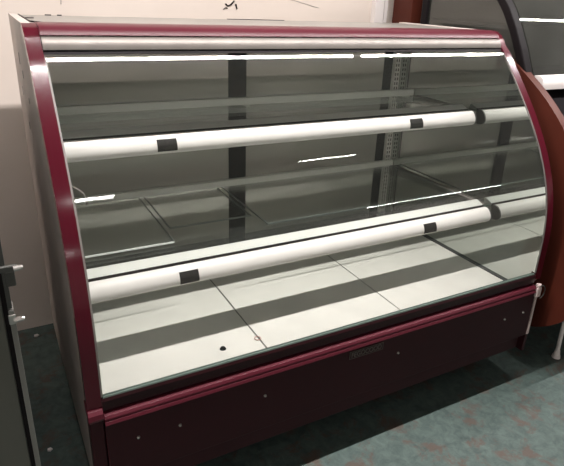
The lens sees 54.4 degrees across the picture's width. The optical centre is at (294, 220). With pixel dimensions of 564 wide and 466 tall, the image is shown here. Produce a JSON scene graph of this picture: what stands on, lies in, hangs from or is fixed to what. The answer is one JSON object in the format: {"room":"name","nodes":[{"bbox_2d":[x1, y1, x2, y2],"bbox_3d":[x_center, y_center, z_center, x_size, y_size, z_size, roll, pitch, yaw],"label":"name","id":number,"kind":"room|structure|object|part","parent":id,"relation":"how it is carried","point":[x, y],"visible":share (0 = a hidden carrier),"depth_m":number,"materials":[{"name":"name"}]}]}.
{"room":"food shop","nodes":[
{"label":"food shop","id":0,"kind":"room"},
{"bbox_2d":[0,0,393,330],"bbox_3d":[1.074,-1.196,2.889,11.100,2.720,0.105,-10,25,-27],"label":"wall","id":1,"kind":"structure","parent":0,"point":[20,237],"depth_m":2.08,"materials":[{"name":"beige paint"}]},
{"bbox_2d":[370,0,387,22],"bbox_3d":[0.393,-1.053,2.465,0.075,2.720,0.030,-10,25,-27],"label":"trim","id":2,"kind":"structure","parent":1,"relation":"attached to","point":[379,8],"depth_m":2.49,"materials":[{"name":"white"}]},
{"bbox_2d":[18,322,563,465],"bbox_3d":[2.635,1.273,0.717,11.100,0.080,6.825,-10,25,-27],"label":"floor","id":3,"kind":"structure","parent":0,"point":[506,408],"depth_m":1.83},
{"bbox_2d":[0,241,40,465],"bbox_3d":[-1.030,0.115,1.194,0.768,1.400,0.768,-10,25,-27],"label":"cabinet","id":4,"kind":"object","parent":3,"relation":"on","point":[18,441],"visible":1,"depth_m":1.11,"materials":[{"name":"grey metal"}]},
{"bbox_3d":[-0.881,0.221,0.896,0.722,1.320,0.036,-10,25,-27],"label":"door","id":5,"kind":"part","parent":4,"relation":"part of","materials":[{"name":"grey metal"}]},
{"bbox_2d":[8,13,552,465],"bbox_3d":[0.002,-0.009,1.849,1.519,1.221,0.909,-10,25,-27],"label":"display case","id":6,"kind":"object","parent":3,"relation":"on","point":[293,119],"visible":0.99,"depth_m":1.81,"materials":[{"name":"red metal"}]},
{"bbox_3d":[-0.655,0.037,1.492,0.022,1.090,0.881,-10,25,-27],"label":"panel","id":7,"kind":"part","parent":6,"relation":"part of","materials":[{"name":"grey metal"}]},
{"bbox_3d":[-0.528,-0.015,1.241,0.032,0.794,0.400,-10,25,-27],"label":"edge trim","id":8,"kind":"part","parent":6,"relation":"part of","materials":[{"name":"red paint"}]},
{"bbox_3d":[-0.464,0.565,1.307,0.030,0.268,0.046,-10,25,-27],"label":"corner post","id":9,"kind":"part","parent":6,"relation":"part of","materials":[{"name":"red metal"}]},
{"bbox_2d":[84,198,174,257],"bbox_3d":[-0.562,0.009,1.721,0.253,0.005,0.413,-10,25,-27],"label":"glass pane","id":10,"kind":"object","parent":6,"relation":"on","point":[173,241],"visible":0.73,"depth_m":1.58,"materials":[{"name":"clear glass"}]},
{"bbox_3d":[-0.513,-0.243,1.963,0.668,0.765,0.004,-10,25,-27],"label":"sliding door","id":11,"kind":"part","parent":6,"relation":"part of","materials":[{"name":"clear glass"}]},
{"bbox_3d":[-0.437,0.294,1.722,0.461,0.016,0.761,-10,25,-27],"label":"deck panel","id":12,"kind":"part","parent":6,"relation":"part of","materials":[{"name":"white metal"}]},
{"bbox_2d":[144,187,250,228],"bbox_3d":[-0.341,-0.051,1.893,0.277,0.005,0.308,-10,25,-27],"label":"glass pane","id":13,"kind":"object","parent":6,"relation":"on","point":[248,215],"visible":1,"depth_m":1.80,"materials":[{"name":"grey"}]},
{"bbox_3d":[-0.091,-0.645,1.808,1.457,0.012,0.441,-10,25,-27],"label":"panel","id":14,"kind":"part","parent":6,"relation":"part of","materials":[{"name":"metal"}]},
{"bbox_3d":[0.034,-0.273,1.689,1.401,0.052,0.044,-10,25,-27],"label":"price rail","id":15,"kind":"part","parent":6,"relation":"part of","materials":[{"name":"white plastic"}]},
{"bbox_3d":[0.091,0.081,1.694,1.401,0.052,0.044,-10,25,-27],"label":"price rail","id":16,"kind":"part","parent":6,"relation":"part of","materials":[{"name":"white plastic"}]},
{"bbox_3d":[-0.021,0.223,1.940,0.481,0.016,0.761,-10,25,-27],"label":"deck panel","id":17,"kind":"part","parent":6,"relation":"part of","materials":[{"name":"white metal"}]},
{"bbox_3d":[0.087,-0.350,2.292,0.713,0.765,0.004,-10,25,-27],"label":"sliding door","id":18,"kind":"part","parent":6,"relation":"part of","materials":[{"name":"clear glass"}]},
{"bbox_3d":[0.198,0.435,1.626,1.457,0.175,0.020,-10,25,-27],"label":"panel","id":19,"kind":"part","parent":6,"relation":"part of","materials":[{"name":"red paint"}]},
{"bbox_3d":[0.202,0.344,1.584,1.453,0.028,0.027,-10,25,-27],"label":"trim","id":20,"kind":"part","parent":6,"relation":"part of","materials":[{"name":"metal"}]},
{"bbox_2d":[222,165,453,224],"bbox_3d":[0.172,-0.119,2.116,0.810,0.005,0.396,-10,25,-27],"label":"glass pane","id":21,"kind":"object","parent":6,"relation":"on","point":[451,192],"visible":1,"depth_m":1.97,"materials":[{"name":"grey"}]},
{"bbox_3d":[0.208,0.376,1.593,0.119,0.025,0.003,-10,25,-27],"label":"name plate","id":22,"kind":"part","parent":6,"relation":"part of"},
{"bbox_3d":[0.406,0.150,2.165,0.485,0.016,0.761,-10,25,-27],"label":"deck panel","id":23,"kind":"part","parent":6,"relation":"part of","materials":[{"name":"white metal"}]},
{"bbox_3d":[0.642,-0.183,2.174,0.026,1.090,0.881,-10,25,-27],"label":"panel","id":24,"kind":"part","parent":6,"relation":"part of","materials":[{"name":"grey metal"}]},
{"bbox_2d":[385,51,545,279],"bbox_3d":[0.640,-0.263,2.120,0.002,0.842,0.851,-10,25,-27],"label":"glass pane","id":25,"kind":"object","parent":6,"relation":"on","point":[498,161],"depth_m":2.04,"materials":[{"name":"clear glass"}]},
{"bbox_3d":[0.834,0.351,1.992,0.015,0.255,0.046,-10,25,-27],"label":"post","id":26,"kind":"part","parent":6,"relation":"part of","materials":[{"name":"red metal"}]},
{"bbox_3d":[0.766,-0.235,1.922,0.028,0.794,0.400,-10,25,-27],"label":"edge trim","id":27,"kind":"part","parent":6,"relation":"part of","materials":[{"name":"red paint"}]},
{"bbox_2d":[392,0,563,359],"bbox_3d":[1.340,-0.435,2.510,1.410,1.620,1.222,-10,25,-27],"label":"display case","id":28,"kind":"object","parent":3,"relation":"on","point":[532,31],"visible":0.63,"depth_m":2.09,"materials":[{"name":"brown wood"}]},
{"bbox_3d":[1.080,-0.672,2.930,1.408,1.520,0.130,-10,25,-27],"label":"wood panel","id":29,"kind":"part","parent":28,"relation":"part of","materials":[{"name":"brown wood"}]},
{"bbox_3d":[0.707,-0.781,2.131,0.036,0.515,0.608,-10,25,-27],"label":"glass frame","id":30,"kind":"part","parent":28,"relation":"part of","materials":[{"name":"black"}]},
{"bbox_2d":[434,17,563,25],"bbox_3d":[1.268,-0.914,2.540,1.345,0.008,0.400,-10,25,-27],"label":"shelf","id":31,"kind":"object","parent":28,"relation":"attached to","point":[525,21],"depth_m":2.45,"materials":[{"name":"clear glass"}]},
{"bbox_3d":[1.466,-0.594,2.273,1.359,0.047,0.042,-10,25,-27],"label":"glass rail","id":32,"kind":"part","parent":28,"relation":"part of","materials":[{"name":"white plastic"}]},
{"bbox_3d":[1.059,0.423,2.162,0.033,0.272,0.034,-10,25,-27],"label":"support leg","id":33,"kind":"part","parent":28,"relation":"part of","materials":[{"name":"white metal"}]}
]}

